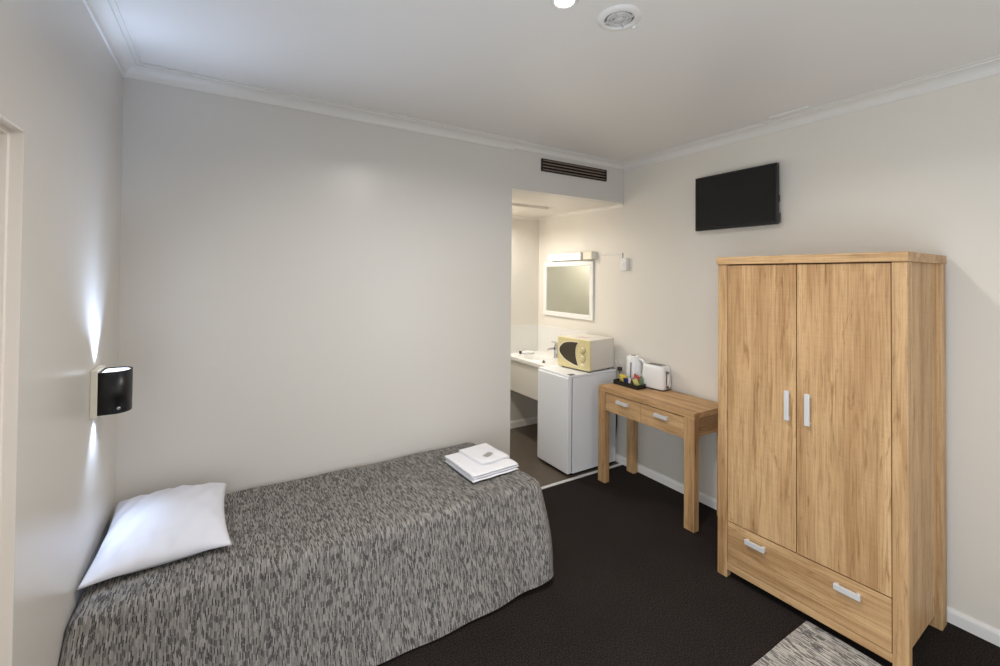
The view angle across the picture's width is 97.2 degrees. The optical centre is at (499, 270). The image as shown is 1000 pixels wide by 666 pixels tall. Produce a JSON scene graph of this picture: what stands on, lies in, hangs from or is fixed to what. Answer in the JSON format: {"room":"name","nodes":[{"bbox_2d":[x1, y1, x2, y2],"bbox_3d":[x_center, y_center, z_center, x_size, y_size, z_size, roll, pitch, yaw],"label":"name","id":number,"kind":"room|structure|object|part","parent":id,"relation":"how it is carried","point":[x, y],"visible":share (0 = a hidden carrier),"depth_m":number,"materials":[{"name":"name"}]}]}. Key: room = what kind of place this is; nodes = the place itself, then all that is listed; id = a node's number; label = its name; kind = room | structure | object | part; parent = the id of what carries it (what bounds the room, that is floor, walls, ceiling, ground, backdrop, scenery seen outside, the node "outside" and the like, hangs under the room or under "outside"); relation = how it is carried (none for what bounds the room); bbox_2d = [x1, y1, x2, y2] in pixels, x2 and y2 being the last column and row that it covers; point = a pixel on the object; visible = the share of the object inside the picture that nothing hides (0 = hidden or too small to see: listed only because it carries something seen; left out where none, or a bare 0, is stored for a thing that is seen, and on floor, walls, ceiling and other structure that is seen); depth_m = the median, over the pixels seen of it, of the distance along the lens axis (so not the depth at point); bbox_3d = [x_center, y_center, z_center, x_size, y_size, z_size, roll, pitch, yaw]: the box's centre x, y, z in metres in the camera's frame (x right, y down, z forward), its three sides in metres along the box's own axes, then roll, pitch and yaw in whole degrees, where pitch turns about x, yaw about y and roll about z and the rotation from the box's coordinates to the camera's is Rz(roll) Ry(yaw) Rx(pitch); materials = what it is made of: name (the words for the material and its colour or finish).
{"room":"hotel room","nodes":[
{"label":"hotel room","id":0,"kind":"room"},
{"bbox_2d":[0,0,123,665],"bbox_3d":[-0.798,0.327,0.296,0.120,2.740,4.346,1,-1,-32],"label":"wall","id":1,"kind":"structure","parent":0,"point":[61,83],"depth_m":1.43,"materials":[{"name":"white paint"}]},
{"bbox_2d":[0,114,23,665],"bbox_3d":[-1.080,0.666,0.745,0.120,2.070,0.851,1,-1,-32],"label":"door frame","id":2,"kind":"structure","parent":1,"relation":"in","point":[11,135],"depth_m":1.13,"materials":[{"name":"white"}]},
{"bbox_2d":[89,365,132,418],"bbox_3d":[-1.601,0.493,1.825,0.121,0.190,0.135,1,-1,-32],"label":"wall lamp","id":3,"kind":"object","parent":1,"relation":"attached to","point":[111,388],"visible":1,"depth_m":1.78,"materials":[{"name":"black plastic"}]},
{"bbox_2d":[83,0,525,149],"bbox_3d":[0.259,-0.993,1.010,2.390,0.064,4.436,1,-1,-32],"label":"crown molding","id":4,"kind":"structure","parent":1,"relation":"attached to","point":[105,14],"depth_m":2.44,"materials":[{"name":"white paint"}]},
{"bbox_2d":[115,77,623,506],"bbox_3d":[-0.457,0.367,3.123,3.666,2.740,0.110,1,-1,-32],"label":"wall","id":5,"kind":"structure","parent":0,"point":[303,294],"depth_m":2.62,"materials":[{"name":"white paint"}]},
{"bbox_2d":[512,203,623,220],"bbox_3d":[0.274,-0.607,4.285,1.231,0.030,1.298,1,-1,-32],"label":"crown molding","id":6,"kind":"structure","parent":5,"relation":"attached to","point":[619,204],"depth_m":4.64,"materials":[{"name":"beige paint"}]},
{"bbox_2d":[514,142,623,168],"bbox_3d":[0.632,-0.963,3.712,1.231,0.046,0.055,1,-1,-32],"label":"crown molding","id":7,"kind":"structure","parent":5,"relation":"attached to","point":[525,146],"depth_m":3.68,"materials":[{"name":"white paint"}]},
{"bbox_2d":[541,158,606,181],"bbox_3d":[0.640,-0.848,3.739,0.718,0.100,0.016,1,-1,-32],"label":"air vent","id":8,"kind":"object","parent":5,"relation":"in","point":[552,166],"visible":1,"depth_m":3.72,"materials":[{"name":"black metal"}]},
{"bbox_2d":[510,219,538,422],"bbox_3d":[-0.097,0.393,4.870,1.461,2.740,0.100,1,-1,-32],"label":"wall","id":9,"kind":"structure","parent":0,"point":[525,233],"depth_m":5.04,"materials":[{"name":"beige paint"}]},
{"bbox_2d":[510,416,536,428],"bbox_3d":[-0.089,1.724,4.797,1.216,0.077,0.015,1,-1,-32],"label":"baseboard","id":10,"kind":"structure","parent":9,"relation":"attached to","point":[532,420],"depth_m":5.01,"materials":[{"name":"white wood"}]},
{"bbox_2d":[115,0,999,161],"bbox_3d":[0.620,-1.059,1.165,4.166,0.080,4.620,1,-1,-32],"label":"ceiling","id":11,"kind":"structure","parent":0,"point":[537,72],"depth_m":2.06,"materials":[{"name":"white paint"}]},
{"bbox_2d":[551,0,577,9],"bbox_3d":[0.242,-1.012,1.656,0.104,0.009,0.104,1,-1,-32],"label":"recessed light","id":12,"kind":"object","parent":11,"relation":"in","point":[559,4],"visible":1,"depth_m":1.67,"materials":[{"name":"white"}]},
{"bbox_2d":[597,4,641,30],"bbox_3d":[0.478,-1.005,1.766,0.176,0.015,0.176,1,-1,-32],"label":"ceiling vent","id":13,"kind":"object","parent":11,"relation":"in","point":[620,17],"visible":1,"depth_m":1.75,"materials":[{"name":"white paint"}]},
{"bbox_2d":[512,191,612,217],"bbox_3d":[0.248,-0.642,4.327,1.231,0.040,1.200,1,-1,-32],"label":"ceiling","id":14,"kind":"structure","parent":0,"point":[523,204],"depth_m":4.21,"materials":[{"name":"beige paint"}]},
{"bbox_2d":[376,423,999,665],"bbox_3d":[0.260,1.754,1.673,4.166,0.060,5.900,1,-1,-32],"label":"floor","id":15,"kind":"structure","parent":0,"point":[630,585],"depth_m":2.28,"materials":[{"name":"grey carpet"}]},
{"bbox_2d":[59,442,553,665],"bbox_3d":[-0.765,1.460,2.288,2.048,0.528,0.942,1,-1,-32],"label":"bed","id":16,"kind":"object","parent":15,"relation":"on","point":[374,564],"visible":0.78,"depth_m":1.99,"materials":[{"name":"grey fabric"}]},
{"bbox_2d":[76,483,231,589],"bbox_3d":[-1.488,1.113,1.988,0.491,0.144,0.640,1,-1,-32],"label":"pillow","id":17,"kind":"object","parent":16,"relation":"on","point":[161,527],"visible":1,"depth_m":1.85,"materials":[{"name":"white fabric"}]},
{"bbox_2d":[444,452,518,482],"bbox_3d":[-0.118,1.188,2.732,0.327,0.048,0.357,1,-1,-35],"label":"bath towel","id":18,"kind":"object","parent":16,"relation":"on","point":[470,469],"visible":0.69,"depth_m":2.63,"materials":[{"name":"white fabric"}]},
{"bbox_2d":[459,443,508,464],"bbox_3d":[-0.104,1.158,2.793,0.210,0.014,0.274,1,-1,-37],"label":"cloth","id":19,"kind":"object","parent":18,"relation":"on","point":[476,452],"visible":0.98,"depth_m":2.78,"materials":[{"name":"white"}]},
{"bbox_2d":[537,365,616,474],"bbox_3d":[0.712,1.329,4.068,0.592,0.862,0.435,1,-1,-32],"label":"fridge","id":20,"kind":"object","parent":15,"relation":"on","point":[567,440],"visible":0.81,"depth_m":3.86,"materials":[{"name":"white metal"}]},
{"bbox_3d":[0.480,1.324,3.926,0.048,0.812,0.429,1,-1,-32],"label":"door","id":21,"kind":"part","parent":20,"relation":"part of","materials":[{"name":"white metal"}]},
{"bbox_2d":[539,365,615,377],"bbox_3d":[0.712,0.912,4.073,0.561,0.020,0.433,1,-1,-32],"label":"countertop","id":22,"kind":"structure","parent":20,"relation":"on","point":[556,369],"depth_m":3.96,"materials":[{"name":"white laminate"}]},
{"bbox_2d":[511,324,586,353],"bbox_3d":[0.432,0.774,4.652,0.536,0.302,0.820,1,-1,-32],"label":"backsplash","id":23,"kind":"structure","parent":22,"relation":"on","point":[537,337],"depth_m":5.00,"materials":[{"name":"white tile"}]},
{"bbox_2d":[558,334,613,371],"bbox_3d":[0.790,0.760,4.102,0.372,0.286,0.385,1,-1,-39],"label":"microwave oven","id":24,"kind":"object","parent":20,"relation":"on","point":[585,352],"visible":1,"depth_m":3.98,"materials":[{"name":"beige metal"}]},
{"bbox_3d":[0.672,0.752,4.006,0.024,0.274,0.385,1,-1,-39],"label":"panel","id":25,"kind":"part","parent":24,"relation":"part of","materials":[{"name":"beige plastic"}]},
{"bbox_2d":[541,463,622,488],"bbox_3d":[0.591,1.751,3.692,1.217,0.006,0.032,1,-1,-32],"label":"trim","id":26,"kind":"structure","parent":15,"relation":"on","point":[619,464],"depth_m":3.72,"materials":[{"name":"silver metal"}]},
{"bbox_2d":[598,383,717,532],"bbox_3d":[1.220,1.360,3.421,0.417,0.792,0.900,1,-1,-32],"label":"desk","id":27,"kind":"object","parent":15,"relation":"on","point":[688,417],"visible":0.84,"depth_m":3.23,"materials":[{"name":"brown wood"}]},
{"bbox_3d":[0.867,1.380,3.685,0.053,0.752,0.078,1,-1,-32],"label":"leg","id":28,"kind":"part","parent":27,"relation":"part of","materials":[{"name":"brown wood"}]},
{"bbox_3d":[0.961,1.050,3.475,0.024,0.026,0.115,1,-1,-32],"label":"handle","id":29,"kind":"part","parent":27,"relation":"part of","materials":[{"name":"silver metal"}]},
{"bbox_3d":[0.976,1.081,3.493,0.021,0.144,0.361,1,-1,-32],"label":"drawer","id":30,"kind":"part","parent":27,"relation":"part of","materials":[{"name":"brown wood"}]},
{"bbox_2d":[613,378,645,389],"bbox_3d":[1.081,0.948,3.686,0.104,0.036,0.258,1,-1,-32],"label":"tray","id":31,"kind":"object","parent":27,"relation":"on","point":[615,381],"visible":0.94,"depth_m":3.62,"materials":[{"name":"black plastic"}]},
{"bbox_2d":[619,373,626,381],"bbox_3d":[1.045,0.919,3.742,0.029,0.082,0.078,1,-1,-41],"label":"packet","id":32,"kind":"object","parent":31,"relation":"on","point":[621,376],"visible":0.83,"depth_m":3.74,"materials":[{"name":"yellow paper"}]},
{"bbox_2d":[632,379,638,384],"bbox_3d":[1.114,0.921,3.607,0.026,0.075,0.074,1,-1,-26],"label":"packet","id":33,"kind":"object","parent":31,"relation":"on","point":[635,381],"visible":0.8,"depth_m":3.60,"materials":[{"name":"yellow paper"}]},
{"bbox_2d":[639,377,643,384],"bbox_3d":[1.156,0.918,3.629,0.016,0.084,0.072,1,-1,-33],"label":"packet","id":34,"kind":"object","parent":31,"relation":"on","point":[641,380],"visible":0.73,"depth_m":3.61,"materials":[{"name":"green paper"}]},
{"bbox_2d":[617,355,645,378],"bbox_3d":[1.137,0.850,3.866,0.148,0.237,0.357,1,-1,-32],"label":"kettle","id":35,"kind":"object","parent":27,"relation":"on","point":[634,362],"visible":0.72,"depth_m":3.77,"materials":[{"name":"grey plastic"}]},
{"bbox_3d":[1.165,0.744,3.824,0.112,0.016,0.112,1,-1,-32],"label":"lid","id":36,"kind":"part","parent":35,"relation":"part of","materials":[{"name":"white plastic"}]},
{"bbox_3d":[1.159,1.385,3.864,0.053,0.752,0.078,1,-1,-32],"label":"leg","id":37,"kind":"part","parent":27,"relation":"part of","materials":[{"name":"brown wood"}]},
{"bbox_2d":[642,362,670,391],"bbox_3d":[1.287,0.868,3.607,0.124,0.197,0.228,1,-1,-37],"label":"toaster","id":38,"kind":"object","parent":27,"relation":"on","point":[656,376],"visible":0.96,"depth_m":3.55,"materials":[{"name":"white plastic"}]},
{"bbox_3d":[1.354,0.874,3.536,0.036,0.125,0.014,1,-1,-37],"label":"control panel","id":39,"kind":"part","parent":38,"relation":"part of","materials":[{"name":"white plastic"}]},
{"bbox_3d":[1.153,1.048,3.163,0.024,0.026,0.115,1,-1,-32],"label":"handle","id":40,"kind":"part","parent":27,"relation":"part of","materials":[{"name":"silver metal"}]},
{"bbox_3d":[1.170,1.078,3.179,0.021,0.144,0.373,1,-1,-32],"label":"drawer","id":41,"kind":"part","parent":27,"relation":"part of","materials":[{"name":"brown wood"}]},
{"bbox_3d":[1.297,1.375,2.986,0.053,0.752,0.078,1,-1,-32],"label":"leg","id":42,"kind":"part","parent":27,"relation":"part of","materials":[{"name":"brown wood"}]},
{"bbox_3d":[1.595,1.379,3.157,0.053,0.752,0.056,1,-1,-32],"label":"leg","id":43,"kind":"part","parent":27,"relation":"part of","materials":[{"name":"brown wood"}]},
{"bbox_2d":[752,621,881,665],"bbox_3d":[1.260,1.725,1.467,1.200,0.008,0.950,1,-1,-32],"label":"rug","id":44,"kind":"object","parent":15,"relation":"on","point":[808,644],"visible":1,"depth_m":2.00,"materials":[{"name":"grey fabric"}]},
{"bbox_2d":[716,251,946,665],"bbox_3d":[1.732,0.836,2.369,0.606,1.821,0.845,1,-1,-34],"label":"wardrobe","id":45,"kind":"object","parent":15,"relation":"on","point":[832,367],"visible":1,"depth_m":2.12,"materials":[{"name":"brown wood"}]},
{"bbox_3d":[1.298,0.855,2.550,0.045,1.779,0.055,1,-1,-34],"label":"post","id":46,"kind":"part","parent":45,"relation":"part of","materials":[{"name":"brown wood"}]},
{"bbox_3d":[1.371,1.480,2.370,0.024,0.026,0.102,1,-1,-34],"label":"handle","id":47,"kind":"part","parent":45,"relation":"part of","materials":[{"name":"silver metal"}]},
{"bbox_3d":[1.407,0.695,2.377,0.022,1.450,0.349,1,-1,-34],"label":"door","id":48,"kind":"part","parent":45,"relation":"part of","materials":[{"name":"brown wood"}]},
{"bbox_3d":[1.465,0.687,2.249,0.024,0.150,0.022,1,-1,-34],"label":"handle","id":49,"kind":"part","parent":45,"relation":"part of","materials":[{"name":"silver metal"}]},
{"bbox_3d":[1.516,0.687,2.172,0.024,0.155,0.022,1,-1,-34],"label":"handle","id":50,"kind":"part","parent":45,"relation":"part of","materials":[{"name":"silver metal"}]},
{"bbox_3d":[1.503,1.678,2.211,0.022,0.040,0.727,1,-1,-34],"label":"plinth rail","id":51,"kind":"part","parent":45,"relation":"part of","materials":[{"name":"brown wood"}]},
{"bbox_3d":[1.503,1.540,2.211,0.022,0.230,0.721,1,-1,-34],"label":"drawer","id":52,"kind":"part","parent":45,"relation":"part of","materials":[{"name":"brown wood"}]},
{"bbox_3d":[1.743,-0.053,2.383,0.598,0.042,0.845,1,-1,-34],"label":"panel","id":53,"kind":"part","parent":45,"relation":"part of","materials":[{"name":"brown wood"}]},
{"bbox_3d":[1.608,0.693,2.075,0.022,1.450,0.368,1,-1,-34],"label":"door","id":54,"kind":"part","parent":45,"relation":"part of","materials":[{"name":"brown wood"}]},
{"bbox_3d":[1.597,1.478,2.029,0.024,0.026,0.102,1,-1,-34],"label":"handle","id":55,"kind":"part","parent":45,"relation":"part of","materials":[{"name":"silver metal"}]},
{"bbox_3d":[1.731,0.846,1.899,0.045,1.769,0.055,1,-1,-34],"label":"post","id":56,"kind":"part","parent":45,"relation":"part of","materials":[{"name":"brown wood"}]},
{"bbox_3d":[1.941,0.812,2.039,0.468,1.694,0.020,1,-1,-34],"label":"panel","id":57,"kind":"part","parent":45,"relation":"part of","materials":[{"name":"brown wood"}]},
{"bbox_3d":[2.167,0.858,2.189,0.080,1.779,0.055,1,-1,-34],"label":"post","id":58,"kind":"part","parent":45,"relation":"part of","materials":[{"name":"brown wood"}]},
{"bbox_2d":[538,74,999,629],"bbox_3d":[1.981,0.384,2.773,0.120,2.740,5.650,1,-1,-32],"label":"wall","id":59,"kind":"structure","parent":0,"point":[920,173],"depth_m":2.54,"materials":[{"name":"beige paint"}]},
{"bbox_2d":[510,351,557,400],"bbox_3d":[0.448,1.105,4.657,0.477,0.371,0.806,1,-1,-32],"label":"vanity","id":60,"kind":"object","parent":59,"relation":"attached to","point":[524,367],"visible":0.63,"depth_m":4.58,"materials":[{"name":"white laminate"}]},
{"bbox_3d":[0.265,1.121,4.545,0.018,0.333,0.806,1,-1,-32],"label":"panel","id":61,"kind":"part","parent":60,"relation":"part of","materials":[{"name":"beige"}]},
{"bbox_2d":[522,351,533,353],"bbox_3d":[0.316,0.914,4.938,0.140,0.026,0.139,1,-1,-32],"label":"soap dish","id":62,"kind":"object","parent":60,"relation":"on","point":[523,352],"visible":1,"depth_m":4.91,"materials":[{"name":"white ceramic"}]},
{"bbox_2d":[547,341,557,357],"bbox_3d":[0.558,0.839,4.683,0.148,0.174,0.052,1,-1,-32],"label":"tap","id":63,"kind":"object","parent":60,"relation":"on","point":[555,348],"visible":0.98,"depth_m":4.69,"materials":[{"name":"silver metal"}]},
{"bbox_2d":[543,261,593,320],"bbox_3d":[0.715,0.203,4.699,0.022,0.594,0.800,1,-1,-32],"label":"wall mirror","id":64,"kind":"object","parent":59,"relation":"attached to","point":[568,286],"visible":1,"depth_m":4.66,"materials":[{"name":"white mirror"}]},
{"bbox_2d":[547,266,588,314],"bbox_3d":[0.718,0.203,4.702,0.006,0.502,0.708,1,-1,-32],"label":"mirror glass","id":65,"kind":"object","parent":64,"relation":"attached to","point":[567,286],"depth_m":4.68,"materials":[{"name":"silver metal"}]},
{"bbox_2d":[547,251,596,260],"bbox_3d":[0.742,-0.147,4.615,0.074,0.078,0.700,1,-1,-32],"label":"light","id":66,"kind":"object","parent":59,"relation":"attached to","point":[590,255],"visible":1,"depth_m":4.54,"materials":[{"name":"white plastic"}]},
{"bbox_2d":[547,253,579,259],"bbox_3d":[0.691,-0.144,4.685,0.060,0.060,0.528,1,-1,-32],"label":"diffuser","id":67,"kind":"object","parent":66,"relation":"attached to","point":[566,256],"depth_m":4.65,"materials":[{"name":"white plastic"}]},
{"bbox_2d":[614,359,623,371],"bbox_3d":[1.094,0.876,4.073,0.014,0.105,0.116,1,-1,-32],"label":"power outlet","id":68,"kind":"object","parent":59,"relation":"attached to","point":[617,363],"visible":0.85,"depth_m":4.07,"materials":[{"name":"white plastic"}]},
{"bbox_2d":[620,258,628,270],"bbox_3d":[1.131,-0.055,4.011,0.041,0.112,0.072,1,-1,-32],"label":"wall switch","id":69,"kind":"object","parent":59,"relation":"attached to","point":[624,262],"visible":1,"depth_m":3.99,"materials":[{"name":"white plastic"}]},
{"bbox_2d":[695,162,780,230],"bbox_3d":[1.669,-0.499,3.119,0.074,0.400,0.591,1,-1,-32],"label":"television","id":70,"kind":"object","parent":59,"relation":"attached to","point":[748,197],"visible":1,"depth_m":3.07,"materials":[{"name":"black plastic"}]},
{"bbox_2d":[769,106,813,120],"bbox_3d":[1.821,-0.983,2.759,0.075,0.010,0.225,1,-1,-32],"label":"trim","id":71,"kind":"structure","parent":59,"relation":"attached to","point":[806,108],"depth_m":2.75,"materials":[{"name":"white"}]},
{"bbox_2d":[615,453,999,646],"bbox_3d":[1.938,1.717,2.678,0.015,0.070,5.550,1,-1,-32],"label":"baseboard","id":72,"kind":"structure","parent":59,"relation":"attached to","point":[963,621],"depth_m":2.18,"materials":[{"name":"white"}]},
{"bbox_2d":[622,55,999,170],"bbox_3d":[2.250,-0.960,2.186,0.076,0.064,4.350,1,-1,-32],"label":"crown molding","id":73,"kind":"structure","parent":59,"relation":"attached to","point":[988,67],"depth_m":2.58,"materials":[{"name":"white paint"}]}
]}

